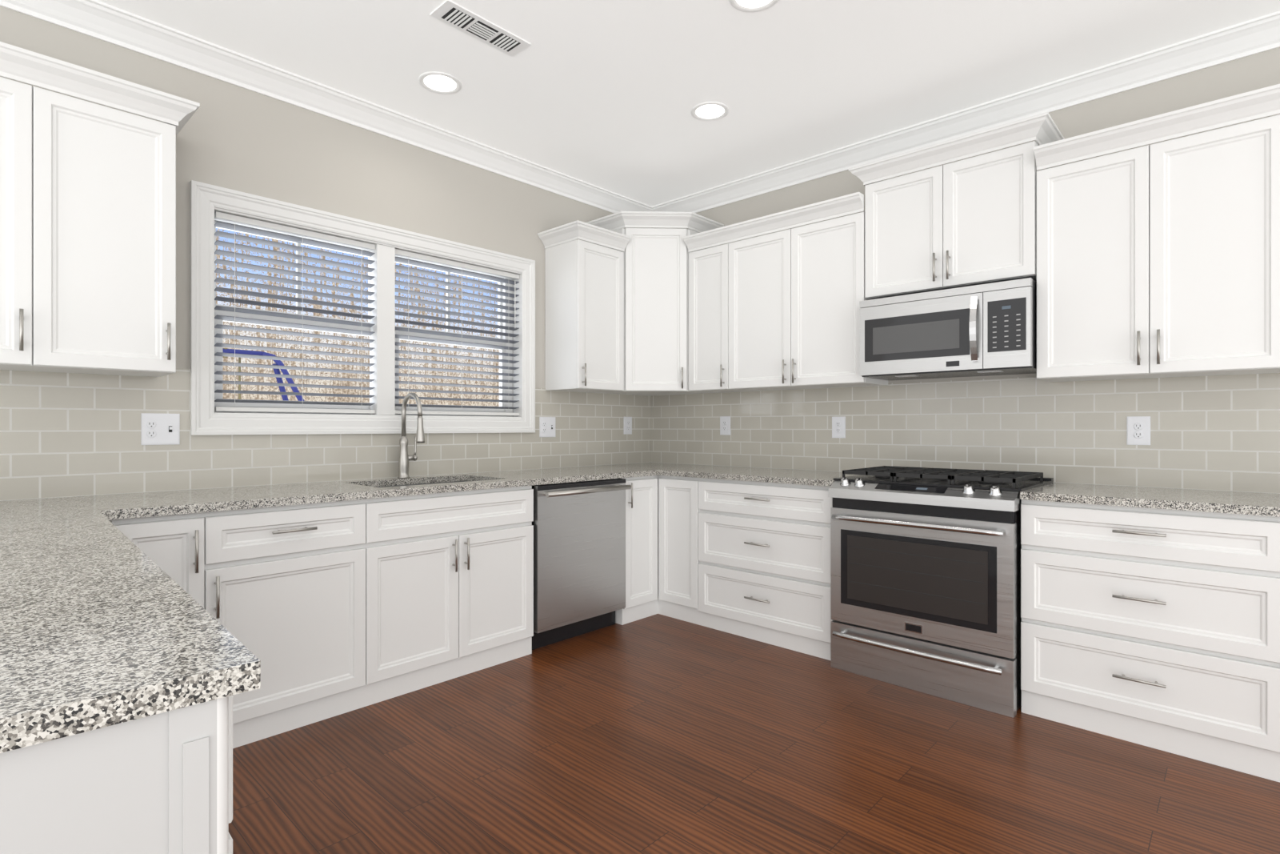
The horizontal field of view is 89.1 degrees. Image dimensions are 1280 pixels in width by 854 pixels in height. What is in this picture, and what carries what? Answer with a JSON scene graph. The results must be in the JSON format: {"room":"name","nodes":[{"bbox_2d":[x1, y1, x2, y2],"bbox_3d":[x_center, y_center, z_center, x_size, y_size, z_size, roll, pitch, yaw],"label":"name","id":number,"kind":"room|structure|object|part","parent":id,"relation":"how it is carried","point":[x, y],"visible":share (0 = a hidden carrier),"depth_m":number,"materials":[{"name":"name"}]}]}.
{"room":"kitchen","nodes":[
{"label":"kitchen","id":0,"kind":"room"},
{"bbox_2d":[0,5,643,387],"bbox_3d":[-1.693,-0.235,3.220,0.160,2.840,5.360,0,0,43],"label":"wall","id":1,"kind":"structure","parent":0,"point":[238,138],"depth_m":3.19,"materials":[{"name":"grey paint"}]},
{"bbox_2d":[0,44,38,371],"bbox_3d":[-2.328,-0.732,2.178,0.326,1.044,0.407,0,0,43],"label":"upper cabinet","id":2,"kind":"object","parent":1,"relation":"attached to","point":[18,101],"depth_m":2.19,"materials":[{"name":"white wood"}]},
{"bbox_2d":[38,54,182,376],"bbox_3d":[-2.050,-0.732,2.475,0.326,1.044,0.407,0,0,43],"label":"upper cabinet","id":3,"kind":"object","parent":1,"relation":"attached to","point":[87,237],"depth_m":2.36,"materials":[{"name":"white wood"}]},
{"bbox_2d":[0,368,651,500],"bbox_3d":[-1.689,0.009,3.102,0.006,0.523,5.194,0,0,43],"label":"backsplash","id":4,"kind":"structure","parent":1,"relation":"attached to","point":[66,434],"depth_m":2.85,"materials":[{"name":"tile"}]},
{"bbox_2d":[140,412,179,444],"bbox_3d":[-2.016,0.009,2.735,0.016,0.132,0.132,0,0,43],"label":"double electrical outlet","id":5,"kind":"object","parent":4,"relation":"attached to","point":[160,429],"visible":1,"depth_m":2.73,"materials":[{"name":"white plastic"}]},
{"bbox_2d":[539,416,555,436],"bbox_3d":[-0.601,0.001,4.252,0.016,0.132,0.132,0,0,43],"label":"double electrical outlet","id":6,"kind":"object","parent":4,"relation":"attached to","point":[546,426],"visible":1,"depth_m":4.25,"materials":[{"name":"white plastic"}]},
{"bbox_2d":[623,416,631,434],"bbox_3d":[-0.088,-0.011,4.806,0.010,0.130,0.086,0,0,43],"label":"electrical outlet","id":7,"kind":"object","parent":4,"relation":"attached to","point":[627,425],"visible":1,"depth_m":4.80,"materials":[{"name":"white plastic"}]},
{"bbox_2d":[0,0,652,213],"bbox_3d":[-1.655,-1.602,3.074,0.095,0.105,5.200,0,0,43],"label":"crown molding","id":8,"kind":"structure","parent":1,"relation":"attached to","point":[165,43],"depth_m":3.08,"materials":[{"name":"white wood"}]},
{"bbox_2d":[189,180,535,435],"bbox_3d":[-1.370,-0.515,3.542,0.184,1.100,1.853,0,0,43],"label":"window","id":9,"kind":"structure","parent":1,"relation":"in","point":[207,201],"depth_m":3.39,"materials":[{"name":"white wood"}]},
{"bbox_3d":[-1.381,-0.516,3.552,0.155,0.902,1.675,0,0,43],"label":"window sashes","id":10,"kind":"part","parent":9,"relation":"part of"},
{"bbox_2d":[214,211,519,415],"bbox_3d":[-1.345,-0.518,3.528,0.061,0.893,1.660,0,0,43],"label":"window blinds","id":11,"kind":"object","parent":9,"relation":"attached to","point":[246,222],"visible":0.83,"depth_m":3.33,"materials":[{"name":"white plastic"}]},
{"bbox_2d":[537,220,631,392],"bbox_3d":[-0.361,-0.747,4.241,0.389,1.013,0.466,0,0,43],"label":"upper cabinet","id":12,"kind":"object","parent":1,"relation":"attached to","point":[584,315],"visible":1,"depth_m":4.15,"materials":[{"name":"white wood"}]},
{"bbox_2d":[586,211,723,395],"bbox_3d":[0.101,-0.827,4.517,0.689,1.173,0.689,0,0,43],"label":"upper cabinet","id":13,"kind":"object","parent":1,"relation":"attached to","point":[656,307],"visible":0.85,"depth_m":4.33,"materials":[{"name":"white wood"}]},
{"bbox_2d":[97,0,1279,206],"bbox_3d":[0.208,-1.680,1.446,5.360,0.050,5.360,0,0,43],"label":"ceiling","id":14,"kind":"structure","parent":0,"point":[608,94],"depth_m":2.94,"materials":[{"name":"white paint"}]},
{"bbox_2d":[418,71,461,94],"bbox_3d":[-0.961,-1.651,3.125,0.199,0.007,0.199,0,0,-2],"label":"recessed light","id":15,"kind":"object","parent":14,"relation":"in","point":[439,83],"depth_m":3.12,"materials":[{"name":"white plastic"}]},
{"bbox_2d":[429,0,531,56],"bbox_3d":[-0.656,-1.650,2.704,0.135,0.010,0.400,0,0,43],"label":"ceiling vent","id":16,"kind":"object","parent":14,"relation":"in","point":[467,22],"visible":1,"depth_m":2.69,"materials":[{"name":"white metal"}]},
{"bbox_2d":[690,101,728,120],"bbox_3d":[0.366,-1.651,3.405,0.199,0.007,0.199,0,0,-2],"label":"recessed light","id":17,"kind":"object","parent":14,"relation":"in","point":[707,112],"depth_m":3.40,"materials":[{"name":"white plastic"}]},
{"bbox_2d":[728,0,778,11],"bbox_3d":[0.441,-1.651,2.488,0.199,0.007,0.199,0,0,-2],"label":"recessed light","id":18,"kind":"object","parent":14,"relation":"in","point":[746,6],"depth_m":2.54,"materials":[{"name":"white plastic"}]},
{"bbox_2d":[228,613,1279,853],"bbox_3d":[0.208,1.245,1.446,5.360,0.120,5.360,0,0,43],"label":"floor","id":19,"kind":"structure","parent":0,"point":[658,734],"depth_m":2.26,"materials":[{"name":"brown wood"}]},
{"bbox_2d":[0,695,232,853],"bbox_3d":[-1.072,0.767,0.895,1.105,0.926,0.797,0,0,43],"label":"base cabinet","id":20,"kind":"object","parent":19,"relation":"on","point":[160,783],"visible":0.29,"depth_m":0.66,"materials":[{"name":"white wood"}]},
{"bbox_2d":[0,504,260,752],"bbox_3d":[-1.362,0.287,1.121,1.848,0.032,0.900,0,0,43],"label":"countertop","id":21,"kind":"structure","parent":20,"relation":"on","point":[104,621],"depth_m":0.84,"materials":[{"name":"stone"}]},
{"bbox_2d":[108,512,204,608],"bbox_3d":[-1.861,0.767,2.432,0.662,0.926,0.259,0,0,43],"label":"base cabinet","id":22,"kind":"object","parent":19,"relation":"on","point":[172,546],"visible":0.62,"depth_m":2.27,"materials":[{"name":"white wood"}]},
{"bbox_2d":[0,462,707,517],"bbox_3d":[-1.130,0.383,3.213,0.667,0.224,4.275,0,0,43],"label":"countertop","id":23,"kind":"structure","parent":22,"relation":"on","point":[166,502],"depth_m":2.79,"materials":[{"name":"stone"}]},
{"bbox_2d":[397,392,424,478],"bbox_3d":[-1.178,0.045,3.415,0.231,0.452,0.108,0,0,43],"label":"faucet","id":24,"kind":"object","parent":23,"relation":"on","point":[404,458],"visible":1,"depth_m":3.43,"materials":[{"name":"silver metal"}]},
{"bbox_2d":[204,499,365,747],"bbox_3d":[-1.574,0.767,2.740,0.662,0.926,0.583,0,0,43],"label":"base cabinet","id":25,"kind":"object","parent":19,"relation":"on","point":[285,594],"visible":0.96,"depth_m":2.55,"materials":[{"name":"white wood"}]},
{"bbox_2d":[364,485,533,706],"bbox_3d":[-1.073,0.767,3.277,0.662,0.926,0.886,0,0,43],"label":"base cabinet","id":26,"kind":"object","parent":19,"relation":"on","point":[449,586],"visible":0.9,"depth_m":3.03,"materials":[{"name":"white wood"}]},
{"bbox_2d":[532,477,631,649],"bbox_3d":[-0.503,0.769,3.822,0.660,0.922,0.660,0,0,43],"label":"dishwasher","id":27,"kind":"object","parent":19,"relation":"on","point":[579,558],"visible":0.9,"depth_m":3.61,"materials":[{"name":"silver metal"}]},
{"bbox_2d":[615,475,699,624],"bbox_3d":[0.111,0.767,4.341,0.943,0.926,0.932,0,0,43],"label":"base cabinet","id":28,"kind":"object","parent":19,"relation":"on","point":[662,561],"visible":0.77,"depth_m":4.02,"materials":[{"name":"white wood"}]},
{"bbox_2d":[662,464,859,486],"bbox_3d":[0.776,0.287,3.921,1.156,0.032,0.642,0,0,43],"label":"countertop","id":29,"kind":"structure","parent":28,"relation":"on","point":[790,476],"depth_m":3.79,"materials":[{"name":"stone"}]},
{"bbox_2d":[698,477,832,659],"bbox_3d":[0.866,0.767,3.822,0.869,0.926,0.662,0,0,43],"label":"base cabinet","id":30,"kind":"object","parent":19,"relation":"on","point":[764,559],"visible":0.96,"depth_m":3.58,"materials":[{"name":"white wood"}]},
{"bbox_2d":[828,465,1053,717],"bbox_3d":[1.460,0.726,3.197,0.847,1.009,0.748,0,0,43],"label":"range","id":31,"kind":"object","parent":19,"relation":"on","point":[925,579],"visible":1,"depth_m":2.94,"materials":[{"name":"silver metal"}]},
{"bbox_2d":[1020,499,1279,782],"bbox_3d":[2.094,0.767,2.677,0.800,0.926,0.662,0,0,43],"label":"base cabinet","id":32,"kind":"object","parent":19,"relation":"on","point":[1157,628],"visible":1,"depth_m":2.43,"materials":[{"name":"white wood"}]},
{"bbox_2d":[1020,482,1279,516],"bbox_3d":[2.409,0.287,2.398,1.638,0.032,0.642,0,0,43],"label":"countertop","id":33,"kind":"structure","parent":32,"relation":"on","point":[1242,502],"depth_m":2.54,"materials":[{"name":"stone"}]},
{"bbox_2d":[686,47,1279,383],"bbox_3d":[2.040,-0.235,3.293,5.200,2.840,0.160,0,0,43],"label":"wall","id":34,"kind":"structure","parent":0,"point":[1251,73],"depth_m":3.03,"materials":[{"name":"grey paint"}]},
{"bbox_2d":[683,192,887,392],"bbox_3d":[0.856,-0.747,4.018,1.212,1.013,0.389,0,0,43],"label":"upper cabinet","id":35,"kind":"object","parent":34,"relation":"attached to","point":[778,310],"visible":0.92,"depth_m":3.87,"materials":[{"name":"white wood"}]},
{"bbox_2d":[848,111,1064,299],"bbox_3d":[1.596,-1.044,3.328,0.926,0.698,0.389,0,0,43],"label":"upper cabinet","id":36,"kind":"object","parent":34,"relation":"attached to","point":[970,221],"visible":0.88,"depth_m":3.19,"materials":[{"name":"white wood"}]},
{"bbox_2d":[859,277,1036,380],"bbox_3d":[1.576,-0.466,3.305,0.796,0.402,0.450,0,0,43],"label":"microwave","id":37,"kind":"object","parent":36,"relation":"attached to","point":[986,330],"visible":1,"depth_m":3.14,"materials":[{"name":"silver metal"}]},
{"bbox_2d":[651,372,1279,493],"bbox_3d":[1.984,0.009,3.233,5.200,0.523,0.006,0,0,43],"label":"backsplash","id":38,"kind":"structure","parent":34,"relation":"attached to","point":[1217,432],"depth_m":3.32,"materials":[{"name":"tile"}]},
{"bbox_2d":[720,416,730,435],"bbox_3d":[0.591,-0.009,4.519,0.086,0.130,0.010,0,0,43],"label":"electrical outlet","id":39,"kind":"object","parent":38,"relation":"attached to","point":[725,425],"visible":1,"depth_m":4.52,"materials":[{"name":"white plastic"}]},
{"bbox_2d":[832,416,845,437],"bbox_3d":[1.205,0.002,3.947,0.086,0.130,0.010,0,0,43],"label":"electrical outlet","id":40,"kind":"object","parent":38,"relation":"attached to","point":[838,426],"visible":1,"depth_m":3.94,"materials":[{"name":"white plastic"}]},
{"bbox_2d":[1126,416,1150,444],"bbox_3d":[2.268,0.017,2.956,0.086,0.130,0.010,0,0,43],"label":"electrical outlet","id":41,"kind":"object","parent":38,"relation":"attached to","point":[1138,430],"visible":1,"depth_m":2.95,"materials":[{"name":"white plastic"}]},
{"bbox_2d":[652,11,1279,212],"bbox_3d":[1.990,-1.602,3.166,5.100,0.105,0.095,0,0,43],"label":"crown molding","id":42,"kind":"structure","parent":34,"relation":"attached to","point":[1262,34],"depth_m":3.24,"materials":[{"name":"white wood"}]},
{"bbox_2d":[1036,109,1279,382],"bbox_3d":[2.211,-0.693,2.797,0.814,0.945,0.326,0,0,43],"label":"upper cabinet","id":43,"kind":"object","parent":34,"relation":"attached to","point":[1161,259],"depth_m":2.65,"materials":[{"name":"white wood"}]},
{"label":"outside","id":44,"kind":"structure","parent":0,"visible":0},
{"bbox_2d":[216,228,499,411],"bbox_3d":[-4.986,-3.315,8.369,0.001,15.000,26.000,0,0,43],"label":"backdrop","id":45,"kind":"structure","parent":44,"point":[274,379],"depth_m":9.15,"materials":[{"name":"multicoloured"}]},
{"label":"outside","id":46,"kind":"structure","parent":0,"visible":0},
{"bbox_2d":[222,348,304,400],"bbox_3d":[-4.331,0.531,5.552,1.649,2.532,4.374,0,0,43],"label":"swing set","id":47,"kind":"object","parent":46,"point":[289,380],"visible":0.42,"depth_m":6.36,"materials":[{"name":"blue"}]}
]}

